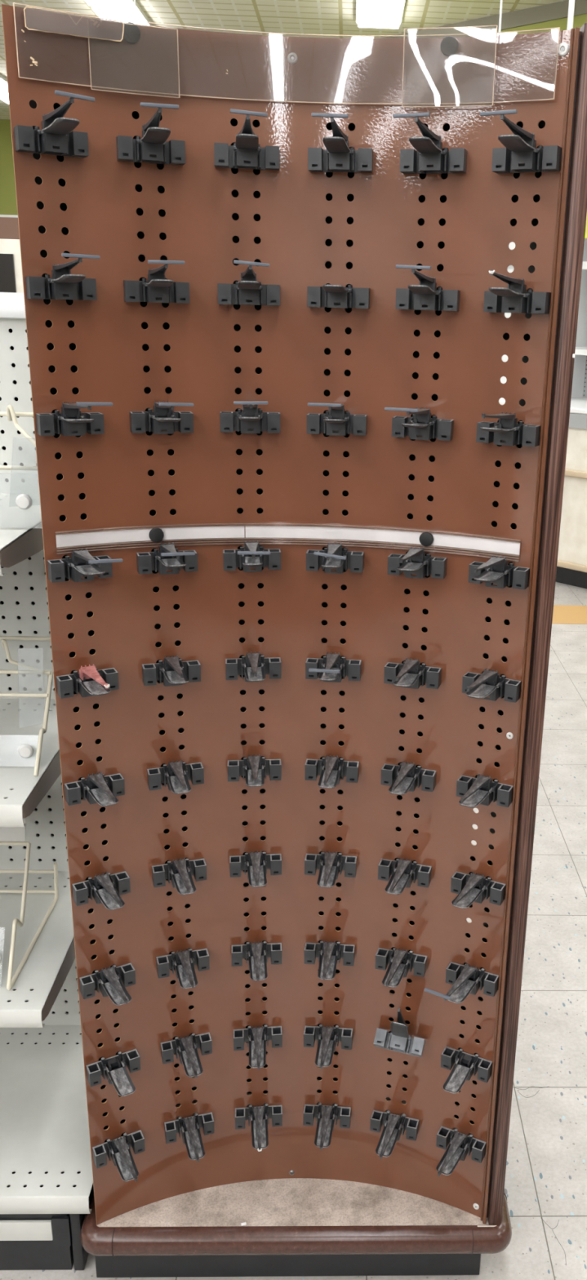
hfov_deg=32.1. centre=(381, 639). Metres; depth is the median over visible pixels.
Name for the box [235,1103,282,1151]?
hook
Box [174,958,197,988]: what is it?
tray
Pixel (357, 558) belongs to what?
socket
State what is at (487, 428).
tray
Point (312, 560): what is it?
socket
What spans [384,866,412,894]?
tray
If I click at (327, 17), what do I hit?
ceiling
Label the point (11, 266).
display case
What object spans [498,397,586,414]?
countertop
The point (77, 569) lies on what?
tray
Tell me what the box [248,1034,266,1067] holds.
tray
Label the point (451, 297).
socket
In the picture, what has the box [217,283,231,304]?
socket
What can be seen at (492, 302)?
socket
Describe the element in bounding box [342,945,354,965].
socket
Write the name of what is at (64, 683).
socket
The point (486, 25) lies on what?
card
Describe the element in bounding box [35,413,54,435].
socket
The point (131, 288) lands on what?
socket
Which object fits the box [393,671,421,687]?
tray
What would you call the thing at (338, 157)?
hook
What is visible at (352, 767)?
socket
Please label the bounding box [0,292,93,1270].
shelving unit
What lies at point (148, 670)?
socket
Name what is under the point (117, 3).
ceiling light
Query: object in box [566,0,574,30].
hanging rod
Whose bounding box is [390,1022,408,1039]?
tray
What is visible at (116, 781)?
socket
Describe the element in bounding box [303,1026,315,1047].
socket
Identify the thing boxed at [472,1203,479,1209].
screw
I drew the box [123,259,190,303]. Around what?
hook
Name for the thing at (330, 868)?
tray
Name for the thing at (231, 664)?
socket
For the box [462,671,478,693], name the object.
socket
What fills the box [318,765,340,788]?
tray
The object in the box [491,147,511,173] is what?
socket
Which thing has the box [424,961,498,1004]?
hook
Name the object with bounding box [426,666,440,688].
socket
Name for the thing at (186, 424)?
socket
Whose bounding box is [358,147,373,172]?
socket
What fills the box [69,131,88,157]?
socket
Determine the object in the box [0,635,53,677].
wire rack
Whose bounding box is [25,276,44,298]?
socket
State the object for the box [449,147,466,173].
socket
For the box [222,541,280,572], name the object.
hook
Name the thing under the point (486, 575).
tray
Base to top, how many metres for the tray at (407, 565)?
0.008 m
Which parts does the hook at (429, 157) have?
arm, mounting plate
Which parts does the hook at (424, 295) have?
arm, mounting plate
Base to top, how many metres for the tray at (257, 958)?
0.008 m
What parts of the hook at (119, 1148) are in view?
mounting plate, arm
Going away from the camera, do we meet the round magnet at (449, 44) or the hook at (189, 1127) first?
the round magnet at (449, 44)
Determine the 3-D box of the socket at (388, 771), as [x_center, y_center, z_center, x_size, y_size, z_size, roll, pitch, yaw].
[0.008,0.190,1.427,0.016,0.024,0.018,6,19,13]
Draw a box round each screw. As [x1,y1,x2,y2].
[287,52,297,63]
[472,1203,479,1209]
[506,732,513,739]
[556,42,568,56]
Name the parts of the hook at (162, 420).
mounting plate, arm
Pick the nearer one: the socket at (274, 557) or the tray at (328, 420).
the tray at (328, 420)
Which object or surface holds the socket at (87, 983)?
attached to the hook at (110, 981)
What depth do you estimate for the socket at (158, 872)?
1.44 m
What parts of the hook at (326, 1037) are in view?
arm, mounting plate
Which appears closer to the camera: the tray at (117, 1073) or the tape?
the tray at (117, 1073)
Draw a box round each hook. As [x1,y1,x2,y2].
[13,90,94,158]
[25,253,100,300]
[35,401,112,435]
[47,548,123,582]
[56,664,119,698]
[64,771,124,806]
[71,871,130,910]
[79,962,135,1005]
[85,1048,141,1096]
[92,1129,145,1182]
[115,102,185,165]
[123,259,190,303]
[129,400,193,434]
[136,542,197,574]
[142,654,200,686]
[146,760,204,794]
[151,857,206,894]
[155,948,209,988]
[160,1031,212,1078]
[164,1111,214,1162]
[213,108,279,170]
[217,260,279,305]
[219,400,279,433]
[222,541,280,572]
[225,651,281,681]
[227,754,281,786]
[229,850,281,887]
[231,941,281,981]
[233,1024,282,1069]
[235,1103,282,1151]
[302,1102,351,1150]
[303,940,355,979]
[303,1024,352,1068]
[304,755,359,788]
[304,850,356,887]
[305,652,361,682]
[306,284,369,308]
[306,402,367,435]
[306,542,364,573]
[307,112,373,172]
[369,1110,418,1159]
[373,1008,425,1057]
[374,947,426,987]
[377,857,431,894]
[380,760,435,795]
[383,657,441,688]
[384,407,453,440]
[386,546,446,578]
[392,112,466,173]
[395,264,460,311]
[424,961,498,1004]
[435,1125,486,1176]
[440,1046,492,1093]
[450,871,506,908]
[456,773,513,808]
[462,668,521,702]
[468,555,529,589]
[475,412,540,446]
[480,109,561,173]
[483,270,551,313]
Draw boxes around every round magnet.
[121,22,140,44]
[148,527,164,542]
[418,532,433,546]
[440,35,457,56]
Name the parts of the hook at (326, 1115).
arm, mounting plate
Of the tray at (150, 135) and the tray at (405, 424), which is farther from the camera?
the tray at (405, 424)
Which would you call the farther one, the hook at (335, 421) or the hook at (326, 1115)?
the hook at (326, 1115)
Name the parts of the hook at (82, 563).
mounting plate, arm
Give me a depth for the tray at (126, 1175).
1.51 m
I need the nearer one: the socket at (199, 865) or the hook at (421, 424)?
the hook at (421, 424)
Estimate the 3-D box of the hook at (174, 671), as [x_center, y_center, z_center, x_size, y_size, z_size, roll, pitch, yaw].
[-0.267,0.047,1.316,0.075,0.043,0.108,-4,18,-19]
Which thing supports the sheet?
attached to the display
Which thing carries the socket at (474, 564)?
attached to the hook at (495, 570)
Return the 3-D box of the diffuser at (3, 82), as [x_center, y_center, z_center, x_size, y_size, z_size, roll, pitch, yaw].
[-3.836,-5.336,9.564,0.300,0.030,1.180,1,18,-2]
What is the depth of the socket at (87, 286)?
1.17 m
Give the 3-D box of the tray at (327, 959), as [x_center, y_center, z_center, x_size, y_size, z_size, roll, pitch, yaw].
[-0.080,0.477,1.490,0.026,0.008,0.074,2,18,1]
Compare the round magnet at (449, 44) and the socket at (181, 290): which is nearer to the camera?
the round magnet at (449, 44)
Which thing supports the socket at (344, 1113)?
attached to the hook at (326, 1115)
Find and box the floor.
[0,582,586,1279]
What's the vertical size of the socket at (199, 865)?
0.024 m
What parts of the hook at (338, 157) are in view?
mounting plate, arm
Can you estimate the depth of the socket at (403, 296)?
1.22 m
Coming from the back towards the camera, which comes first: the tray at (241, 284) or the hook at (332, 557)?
the hook at (332, 557)
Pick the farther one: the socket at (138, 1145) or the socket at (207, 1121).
the socket at (207, 1121)
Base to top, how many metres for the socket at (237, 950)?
0.024 m
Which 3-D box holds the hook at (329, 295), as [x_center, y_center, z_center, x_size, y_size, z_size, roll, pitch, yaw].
[-0.055,-0.408,1.205,0.075,0.027,0.089,3,19,3]
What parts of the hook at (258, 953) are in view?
mounting plate, arm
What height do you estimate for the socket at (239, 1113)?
0.024 m
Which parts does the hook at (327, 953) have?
arm, mounting plate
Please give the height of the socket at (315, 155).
0.024 m
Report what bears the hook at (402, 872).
attached to the display
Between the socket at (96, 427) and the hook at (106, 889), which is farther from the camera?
the hook at (106, 889)
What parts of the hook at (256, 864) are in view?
mounting plate, arm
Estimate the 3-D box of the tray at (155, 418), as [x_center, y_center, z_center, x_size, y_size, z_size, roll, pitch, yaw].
[-0.258,-0.266,1.215,0.026,0.008,0.074,-5,20,-20]
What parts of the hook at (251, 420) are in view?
mounting plate, arm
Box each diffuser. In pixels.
[0,79,8,88]
[91,5,146,25]
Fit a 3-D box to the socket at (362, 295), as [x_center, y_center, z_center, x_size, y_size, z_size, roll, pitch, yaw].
[-0.024,-0.416,1.235,0.016,0.024,0.018,3,19,3]
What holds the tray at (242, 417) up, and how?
on the hook at (251, 420)
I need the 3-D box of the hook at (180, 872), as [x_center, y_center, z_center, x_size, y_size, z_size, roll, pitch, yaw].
[-0.276,0.337,1.412,0.075,0.043,0.108,-5,19,-18]
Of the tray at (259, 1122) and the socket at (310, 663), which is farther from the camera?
the tray at (259, 1122)
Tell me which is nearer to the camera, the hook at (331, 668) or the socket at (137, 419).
the socket at (137, 419)
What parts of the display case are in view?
cap panel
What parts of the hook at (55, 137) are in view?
mounting plate, arm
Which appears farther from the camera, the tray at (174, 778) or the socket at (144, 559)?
the tray at (174, 778)
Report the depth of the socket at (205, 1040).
1.55 m
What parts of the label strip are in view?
rail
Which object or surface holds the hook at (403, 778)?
attached to the display
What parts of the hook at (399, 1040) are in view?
mounting plate, arm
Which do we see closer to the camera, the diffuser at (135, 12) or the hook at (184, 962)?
the hook at (184, 962)
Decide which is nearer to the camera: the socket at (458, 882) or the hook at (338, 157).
the hook at (338, 157)
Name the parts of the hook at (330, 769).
arm, mounting plate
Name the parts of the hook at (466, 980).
arm, mounting plate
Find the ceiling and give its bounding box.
[0,0,565,119]
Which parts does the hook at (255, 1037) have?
mounting plate, arm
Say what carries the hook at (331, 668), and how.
attached to the display
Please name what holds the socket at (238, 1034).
attached to the hook at (255, 1037)
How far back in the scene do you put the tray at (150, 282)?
1.15 m
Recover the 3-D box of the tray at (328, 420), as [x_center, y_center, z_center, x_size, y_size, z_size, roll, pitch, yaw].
[-0.057,-0.270,1.243,0.026,0.008,0.074,2,18,1]
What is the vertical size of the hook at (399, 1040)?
0.111 m
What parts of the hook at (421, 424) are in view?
arm, mounting plate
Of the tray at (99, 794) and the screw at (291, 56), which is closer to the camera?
the screw at (291, 56)
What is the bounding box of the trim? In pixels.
[384,0,586,38]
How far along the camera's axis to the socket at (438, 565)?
1.31 m
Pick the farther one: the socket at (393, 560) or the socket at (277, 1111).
the socket at (277, 1111)
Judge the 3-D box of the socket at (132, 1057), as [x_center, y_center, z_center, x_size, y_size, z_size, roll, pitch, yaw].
[-0.372,0.630,1.518,0.016,0.024,0.018,-9,21,-28]
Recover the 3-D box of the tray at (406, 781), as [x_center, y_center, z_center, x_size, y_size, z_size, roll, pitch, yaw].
[0.028,0.196,1.381,0.026,0.008,0.074,6,19,13]
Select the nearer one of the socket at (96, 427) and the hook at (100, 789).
the socket at (96, 427)
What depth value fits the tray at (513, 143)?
1.10 m
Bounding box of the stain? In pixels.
[516,1086,565,1257]
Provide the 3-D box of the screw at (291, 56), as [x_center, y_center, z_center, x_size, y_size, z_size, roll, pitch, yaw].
[-0.103,-0.668,1.165,0.012,0.012,0.003,1,18,-3]
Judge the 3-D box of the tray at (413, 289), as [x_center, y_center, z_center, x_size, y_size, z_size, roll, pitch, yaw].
[0.047,-0.408,1.182,0.026,0.008,0.074,5,18,11]
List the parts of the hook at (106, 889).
mounting plate, arm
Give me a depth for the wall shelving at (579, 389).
6.01 m
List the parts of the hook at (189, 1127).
mounting plate, arm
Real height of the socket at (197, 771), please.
0.024 m
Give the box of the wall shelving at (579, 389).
[500,238,586,398]
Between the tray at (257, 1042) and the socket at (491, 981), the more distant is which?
the tray at (257, 1042)
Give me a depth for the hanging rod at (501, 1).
5.55 m
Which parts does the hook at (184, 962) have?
mounting plate, arm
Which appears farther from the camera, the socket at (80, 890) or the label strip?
the socket at (80, 890)
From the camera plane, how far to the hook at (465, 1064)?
1.52 m
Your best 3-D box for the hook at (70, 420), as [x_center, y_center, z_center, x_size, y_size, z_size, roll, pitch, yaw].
[-0.350,-0.256,1.171,0.075,0.046,0.109,-8,21,-29]
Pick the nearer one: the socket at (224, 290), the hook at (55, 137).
the hook at (55, 137)
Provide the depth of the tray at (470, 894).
1.40 m
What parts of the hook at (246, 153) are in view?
mounting plate, arm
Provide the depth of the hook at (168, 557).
1.29 m
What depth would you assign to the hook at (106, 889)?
1.39 m
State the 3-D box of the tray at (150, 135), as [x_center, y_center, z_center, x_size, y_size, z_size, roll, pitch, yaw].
[-0.249,-0.555,1.119,0.026,0.008,0.074,-5,19,-19]
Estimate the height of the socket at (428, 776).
0.024 m
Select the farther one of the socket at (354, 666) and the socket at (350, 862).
the socket at (350, 862)
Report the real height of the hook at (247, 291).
0.047 m
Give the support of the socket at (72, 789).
attached to the hook at (100, 789)
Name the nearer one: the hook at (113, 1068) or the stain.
the hook at (113, 1068)
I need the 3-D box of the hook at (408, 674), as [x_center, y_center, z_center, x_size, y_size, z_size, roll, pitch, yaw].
[0.031,0.051,1.332,0.075,0.043,0.108,6,18,13]
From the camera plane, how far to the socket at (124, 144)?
1.14 m
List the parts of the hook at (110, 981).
mounting plate, arm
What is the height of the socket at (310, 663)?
0.024 m
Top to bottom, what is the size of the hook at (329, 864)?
0.043 m
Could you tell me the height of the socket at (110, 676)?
0.024 m
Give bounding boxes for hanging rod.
[498,0,502,35]
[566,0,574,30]
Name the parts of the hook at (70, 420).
mounting plate, arm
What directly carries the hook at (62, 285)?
attached to the display
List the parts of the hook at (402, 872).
arm, mounting plate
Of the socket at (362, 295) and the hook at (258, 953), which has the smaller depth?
the socket at (362, 295)
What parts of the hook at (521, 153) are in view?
arm, mounting plate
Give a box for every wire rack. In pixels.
[0,404,37,470]
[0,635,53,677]
[0,670,53,776]
[0,841,58,990]
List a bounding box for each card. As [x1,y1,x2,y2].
[87,18,180,97]
[401,25,497,106]
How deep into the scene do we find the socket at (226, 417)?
1.27 m
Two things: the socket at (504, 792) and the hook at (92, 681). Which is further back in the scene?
the socket at (504, 792)
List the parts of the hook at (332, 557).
arm, mounting plate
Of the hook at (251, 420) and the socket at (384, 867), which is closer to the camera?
the hook at (251, 420)
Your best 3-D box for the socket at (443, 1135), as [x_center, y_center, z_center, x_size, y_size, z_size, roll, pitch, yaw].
[0.096,0.781,1.591,0.016,0.024,0.018,9,20,23]
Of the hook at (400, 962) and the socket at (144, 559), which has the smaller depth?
the socket at (144, 559)
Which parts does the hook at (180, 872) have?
mounting plate, arm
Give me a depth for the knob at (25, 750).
1.47 m
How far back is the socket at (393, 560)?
1.32 m
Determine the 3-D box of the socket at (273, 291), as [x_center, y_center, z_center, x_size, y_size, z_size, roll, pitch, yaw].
[-0.133,-0.419,1.234,0.016,0.024,0.018,-1,18,-8]
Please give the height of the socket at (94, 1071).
0.024 m
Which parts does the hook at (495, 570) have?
arm, mounting plate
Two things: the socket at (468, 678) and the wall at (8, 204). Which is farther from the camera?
the wall at (8, 204)
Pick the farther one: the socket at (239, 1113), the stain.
the stain
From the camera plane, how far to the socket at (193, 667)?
1.36 m
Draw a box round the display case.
[0,217,23,293]
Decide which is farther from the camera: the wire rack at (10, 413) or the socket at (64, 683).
the wire rack at (10, 413)
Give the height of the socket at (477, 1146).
0.024 m
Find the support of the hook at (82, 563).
attached to the display
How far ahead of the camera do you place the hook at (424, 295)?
1.21 m
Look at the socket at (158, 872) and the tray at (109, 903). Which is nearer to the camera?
the tray at (109, 903)
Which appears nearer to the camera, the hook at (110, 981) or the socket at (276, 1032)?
the hook at (110, 981)
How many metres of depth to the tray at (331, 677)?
1.35 m
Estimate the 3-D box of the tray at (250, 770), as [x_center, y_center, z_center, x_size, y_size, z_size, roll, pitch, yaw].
[-0.174,0.186,1.389,0.026,0.008,0.074,0,18,-8]
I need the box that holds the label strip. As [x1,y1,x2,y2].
[55,524,520,561]
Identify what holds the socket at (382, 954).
attached to the hook at (400, 962)
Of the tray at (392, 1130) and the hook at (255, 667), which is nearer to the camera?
the hook at (255, 667)
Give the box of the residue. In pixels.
[21,6,227,74]
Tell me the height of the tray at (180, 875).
0.008 m
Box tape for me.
[551,604,586,624]
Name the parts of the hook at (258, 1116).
mounting plate, arm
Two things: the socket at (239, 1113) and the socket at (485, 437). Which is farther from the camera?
the socket at (239, 1113)
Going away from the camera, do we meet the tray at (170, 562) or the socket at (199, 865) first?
the tray at (170, 562)
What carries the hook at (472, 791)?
attached to the display
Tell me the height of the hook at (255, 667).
0.043 m
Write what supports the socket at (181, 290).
attached to the hook at (157, 289)
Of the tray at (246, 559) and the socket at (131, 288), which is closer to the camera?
the socket at (131, 288)
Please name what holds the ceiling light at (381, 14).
attached to the ceiling
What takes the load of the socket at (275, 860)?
attached to the hook at (256, 864)
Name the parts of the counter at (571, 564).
kick plate, bumper rail, panel, bumper rail, edge trim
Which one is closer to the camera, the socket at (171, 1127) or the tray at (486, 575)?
the tray at (486, 575)
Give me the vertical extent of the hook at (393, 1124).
0.043 m
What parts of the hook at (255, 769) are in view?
mounting plate, arm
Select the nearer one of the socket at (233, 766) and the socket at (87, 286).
the socket at (87, 286)
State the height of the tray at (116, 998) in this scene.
0.008 m
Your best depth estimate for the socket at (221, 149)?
1.17 m
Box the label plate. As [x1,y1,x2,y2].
[0,817,26,841]
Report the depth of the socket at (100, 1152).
1.53 m
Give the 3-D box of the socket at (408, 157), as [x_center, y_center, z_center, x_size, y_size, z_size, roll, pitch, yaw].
[0.031,-0.557,1.181,0.016,0.024,0.018,5,18,13]
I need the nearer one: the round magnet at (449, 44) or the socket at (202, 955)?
the round magnet at (449, 44)
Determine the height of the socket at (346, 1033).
0.024 m
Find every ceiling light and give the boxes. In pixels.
[0,74,8,88]
[0,88,8,103]
[84,0,133,7]
[91,0,153,26]
[355,0,404,28]
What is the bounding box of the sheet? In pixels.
[13,2,559,104]
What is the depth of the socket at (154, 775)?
1.39 m
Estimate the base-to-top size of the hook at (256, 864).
0.043 m
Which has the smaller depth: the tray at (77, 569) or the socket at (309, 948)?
the tray at (77, 569)
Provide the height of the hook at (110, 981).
0.043 m
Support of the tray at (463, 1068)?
on the hook at (465, 1064)
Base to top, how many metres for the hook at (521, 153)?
0.046 m
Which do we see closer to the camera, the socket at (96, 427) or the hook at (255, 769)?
the socket at (96, 427)
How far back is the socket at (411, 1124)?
1.60 m
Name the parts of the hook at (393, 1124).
arm, mounting plate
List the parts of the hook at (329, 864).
arm, mounting plate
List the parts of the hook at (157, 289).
mounting plate, arm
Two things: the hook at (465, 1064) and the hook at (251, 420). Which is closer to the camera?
the hook at (251, 420)
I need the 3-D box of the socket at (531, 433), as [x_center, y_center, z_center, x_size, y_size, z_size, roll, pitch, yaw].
[0.180,-0.247,1.225,0.016,0.024,0.018,9,19,23]
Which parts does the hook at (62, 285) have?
mounting plate, arm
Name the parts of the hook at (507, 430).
arm, mounting plate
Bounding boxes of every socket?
[13,124,34,152]
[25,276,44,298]
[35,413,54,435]
[47,560,65,582]
[56,675,73,698]
[64,782,80,805]
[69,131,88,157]
[72,882,88,906]
[78,278,97,300]
[80,975,95,999]
[86,412,104,434]
[86,1062,102,1087]
[93,1144,106,1168]
[95,555,112,577]
[102,668,119,690]
[108,773,124,796]
[115,871,130,895]
[116,135,133,161]
[120,964,135,986]
[123,280,139,302]
[125,1049,141,1073]
[129,411,145,433]
[131,1130,145,1154]
[136,552,151,574]
[142,663,156,685]
[146,768,161,791]
[151,865,165,887]
[156,955,169,978]
[160,1041,173,1064]
[164,1121,177,1143]
[168,139,185,164]
[173,281,190,303]
[177,411,193,432]
[182,550,197,572]
[186,660,200,682]
[190,763,204,785]
[193,859,206,881]
[196,949,209,971]
[199,1033,212,1055]
[201,1113,214,1135]
[213,142,228,167]
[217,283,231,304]
[219,411,233,432]
[222,550,235,570]
[225,658,237,679]
[227,760,239,782]
[229,856,240,877]
[231,945,242,966]
[233,1029,244,1050]
[235,1108,244,1129]
[265,145,279,170]
[266,284,279,305]
[266,412,279,432]
[267,549,280,569]
[268,657,281,679]
[269,760,281,780]
[270,854,281,875]
[271,943,281,964]
[271,1026,282,1048]
[271,1106,282,1126]
[302,1105,314,1125]
[303,943,315,964]
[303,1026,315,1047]
[304,759,317,780]
[304,854,316,875]
[305,658,318,679]
[306,286,321,306]
[306,413,320,434]
[306,550,319,571]
[307,147,323,171]
[339,1107,351,1128]
[341,1028,352,1049]
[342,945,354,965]
[344,856,356,877]
[346,761,359,782]
[348,660,360,680]
[350,551,364,573]
[353,414,366,435]
[355,287,369,308]
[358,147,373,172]
[369,1111,382,1133]
[373,1027,387,1048]
[374,948,388,970]
[377,859,391,881]
[380,764,395,786]
[383,662,399,684]
[386,554,402,575]
[391,416,407,437]
[395,288,412,309]
[400,148,417,173]
[405,1118,418,1140]
[410,1036,425,1057]
[413,955,426,977]
[417,865,431,887]
[421,769,435,791]
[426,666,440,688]
[431,557,446,578]
[435,1126,450,1150]
[437,418,453,440]
[440,1047,455,1070]
[443,289,459,311]
[445,962,460,984]
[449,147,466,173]
[450,871,466,894]
[456,775,471,797]
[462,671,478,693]
[468,561,484,583]
[471,1139,485,1163]
[475,422,493,443]
[476,1059,491,1083]
[483,290,502,312]
[483,973,498,996]
[488,882,505,905]
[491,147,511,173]
[496,784,512,807]
[503,680,520,702]
[511,567,529,589]
[521,424,540,446]
[531,291,550,313]
[542,145,561,171]
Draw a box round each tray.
[40,117,79,135]
[50,274,85,283]
[60,416,94,422]
[71,563,105,575]
[78,678,111,695]
[86,786,118,806]
[93,883,124,910]
[100,974,131,1005]
[106,1061,135,1096]
[111,1143,138,1181]
[140,127,170,145]
[146,279,173,287]
[151,414,181,422]
[157,555,186,568]
[162,666,188,684]
[166,770,191,794]
[171,866,195,894]
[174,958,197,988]
[178,1043,203,1077]
[182,1123,204,1159]
[235,133,258,151]
[237,280,259,289]
[239,414,260,421]
[241,554,262,565]
[244,662,265,681]
[244,764,264,786]
[247,860,266,887]
[248,950,267,981]
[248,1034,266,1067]
[250,1113,268,1149]
[314,1112,334,1147]
[315,1034,336,1066]
[316,860,338,887]
[317,950,337,979]
[318,663,342,681]
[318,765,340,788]
[321,555,344,568]
[322,137,351,154]
[322,284,348,292]
[323,417,346,422]
[375,1120,401,1157]
[382,957,408,987]
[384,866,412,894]
[388,773,416,795]
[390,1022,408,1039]
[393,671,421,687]
[397,559,426,572]
[401,420,431,427]
[408,137,443,155]
[408,284,437,294]
[435,1140,467,1175]
[443,1058,473,1093]
[448,977,479,1004]
[451,885,485,908]
[458,787,492,808]
[466,682,499,698]
[473,568,507,582]
[480,426,516,432]
[488,287,525,297]
[497,134,536,152]
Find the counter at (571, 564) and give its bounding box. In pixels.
[498,397,586,588]
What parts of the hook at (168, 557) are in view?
mounting plate, arm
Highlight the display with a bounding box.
[1,4,586,1277]
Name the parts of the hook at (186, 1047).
mounting plate, arm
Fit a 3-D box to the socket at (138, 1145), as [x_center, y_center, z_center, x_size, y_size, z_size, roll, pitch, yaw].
[-0.376,0.776,1.565,0.016,0.024,0.018,-8,21,-28]
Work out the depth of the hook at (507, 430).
1.22 m
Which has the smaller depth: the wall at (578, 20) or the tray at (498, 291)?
the tray at (498, 291)
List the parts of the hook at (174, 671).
arm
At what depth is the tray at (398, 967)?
1.48 m
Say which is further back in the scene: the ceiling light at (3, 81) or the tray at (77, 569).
the ceiling light at (3, 81)
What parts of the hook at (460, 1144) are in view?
arm, mounting plate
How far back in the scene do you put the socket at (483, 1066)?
1.52 m
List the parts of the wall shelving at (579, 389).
shelf, shelf, panel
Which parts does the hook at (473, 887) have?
arm, mounting plate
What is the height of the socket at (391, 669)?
0.024 m
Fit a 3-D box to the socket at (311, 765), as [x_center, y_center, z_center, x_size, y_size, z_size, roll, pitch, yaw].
[-0.100,0.184,1.436,0.016,0.024,0.018,3,19,2]
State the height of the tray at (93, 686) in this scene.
0.008 m
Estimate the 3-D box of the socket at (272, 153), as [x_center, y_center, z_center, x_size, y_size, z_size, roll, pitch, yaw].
[-0.128,-0.564,1.187,0.016,0.024,0.018,-1,19,-8]
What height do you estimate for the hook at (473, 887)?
0.043 m
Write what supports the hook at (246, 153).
attached to the display
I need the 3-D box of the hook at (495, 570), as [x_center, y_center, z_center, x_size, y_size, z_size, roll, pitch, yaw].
[0.132,-0.080,1.254,0.075,0.043,0.108,9,20,23]
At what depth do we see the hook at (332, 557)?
1.33 m
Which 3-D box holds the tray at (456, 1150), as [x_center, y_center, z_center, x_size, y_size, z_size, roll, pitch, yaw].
[0.105,0.787,1.542,0.026,0.008,0.074,10,20,24]
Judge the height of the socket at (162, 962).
0.024 m
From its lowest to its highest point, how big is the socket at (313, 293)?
0.024 m
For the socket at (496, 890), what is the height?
0.024 m
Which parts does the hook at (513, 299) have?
arm, mounting plate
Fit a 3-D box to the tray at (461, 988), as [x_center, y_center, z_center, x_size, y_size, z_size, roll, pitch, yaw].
[0.114,0.497,1.446,0.026,0.008,0.074,10,19,24]
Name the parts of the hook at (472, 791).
arm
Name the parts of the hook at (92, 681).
arm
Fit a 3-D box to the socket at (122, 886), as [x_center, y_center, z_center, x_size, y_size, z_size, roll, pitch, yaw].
[-0.363,0.342,1.423,0.016,0.024,0.018,-9,21,-29]
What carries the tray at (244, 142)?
on the hook at (246, 153)
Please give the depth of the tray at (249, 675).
1.34 m
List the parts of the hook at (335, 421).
arm, mounting plate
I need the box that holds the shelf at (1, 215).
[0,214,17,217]
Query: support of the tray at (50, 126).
on the hook at (55, 137)
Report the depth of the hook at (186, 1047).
1.53 m
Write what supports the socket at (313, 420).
attached to the hook at (335, 421)
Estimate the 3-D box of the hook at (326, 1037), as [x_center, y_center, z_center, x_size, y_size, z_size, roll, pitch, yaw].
[-0.086,0.624,1.536,0.075,0.043,0.108,2,19,3]
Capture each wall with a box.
[0,119,17,215]
[470,13,586,36]
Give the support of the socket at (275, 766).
attached to the hook at (255, 769)
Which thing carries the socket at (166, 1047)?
attached to the hook at (186, 1047)
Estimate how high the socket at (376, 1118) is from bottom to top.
0.024 m
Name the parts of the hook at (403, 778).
arm, mounting plate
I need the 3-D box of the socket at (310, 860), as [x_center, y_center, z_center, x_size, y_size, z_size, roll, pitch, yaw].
[-0.104,0.329,1.483,0.016,0.024,0.018,3,19,1]
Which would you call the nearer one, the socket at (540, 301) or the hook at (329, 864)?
the socket at (540, 301)
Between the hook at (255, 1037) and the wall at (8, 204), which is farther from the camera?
the wall at (8, 204)
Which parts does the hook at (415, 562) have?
arm, mounting plate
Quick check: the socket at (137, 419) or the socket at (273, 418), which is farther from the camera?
the socket at (273, 418)
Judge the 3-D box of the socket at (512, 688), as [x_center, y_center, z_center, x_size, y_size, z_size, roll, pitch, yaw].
[0.171,0.067,1.329,0.016,0.024,0.018,10,20,23]
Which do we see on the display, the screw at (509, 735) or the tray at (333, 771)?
the screw at (509, 735)
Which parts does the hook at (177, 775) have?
arm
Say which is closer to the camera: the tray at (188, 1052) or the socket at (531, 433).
the socket at (531, 433)
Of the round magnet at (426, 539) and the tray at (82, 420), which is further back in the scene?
the round magnet at (426, 539)
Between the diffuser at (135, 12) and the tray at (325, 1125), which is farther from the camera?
the diffuser at (135, 12)
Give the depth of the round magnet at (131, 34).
1.12 m
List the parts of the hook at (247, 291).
mounting plate, arm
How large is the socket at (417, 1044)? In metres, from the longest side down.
0.024 x 0.018 x 0.016 m
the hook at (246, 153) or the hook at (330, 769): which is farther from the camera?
the hook at (330, 769)
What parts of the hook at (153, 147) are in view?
mounting plate, arm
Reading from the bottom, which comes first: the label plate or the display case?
the label plate
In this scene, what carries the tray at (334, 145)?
on the hook at (338, 157)
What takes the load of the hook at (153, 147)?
attached to the display
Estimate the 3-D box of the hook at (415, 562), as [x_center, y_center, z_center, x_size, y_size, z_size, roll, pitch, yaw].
[0.036,-0.093,1.284,0.075,0.043,0.108,6,18,13]
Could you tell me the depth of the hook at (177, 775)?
1.39 m
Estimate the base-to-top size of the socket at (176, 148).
0.024 m
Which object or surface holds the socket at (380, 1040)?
attached to the hook at (399, 1040)
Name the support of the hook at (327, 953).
attached to the display
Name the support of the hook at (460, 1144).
attached to the display
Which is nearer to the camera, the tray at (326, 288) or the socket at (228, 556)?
the tray at (326, 288)
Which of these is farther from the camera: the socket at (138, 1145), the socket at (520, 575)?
the socket at (138, 1145)
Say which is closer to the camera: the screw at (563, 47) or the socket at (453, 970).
the screw at (563, 47)
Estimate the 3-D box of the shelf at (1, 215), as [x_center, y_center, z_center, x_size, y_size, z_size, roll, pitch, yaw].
[-5.140,-3.013,9.922,4.700,2.190,0.400,1,18,-2]
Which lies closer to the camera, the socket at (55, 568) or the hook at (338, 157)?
the hook at (338, 157)
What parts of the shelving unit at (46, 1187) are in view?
rail, shelf, shelf, shelf, panel, core panel, shelf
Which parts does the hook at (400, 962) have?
arm, mounting plate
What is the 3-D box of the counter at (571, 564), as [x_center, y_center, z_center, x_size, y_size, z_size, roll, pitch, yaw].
[1.145,-0.892,5.976,4.600,0.992,0.730,17,24,39]

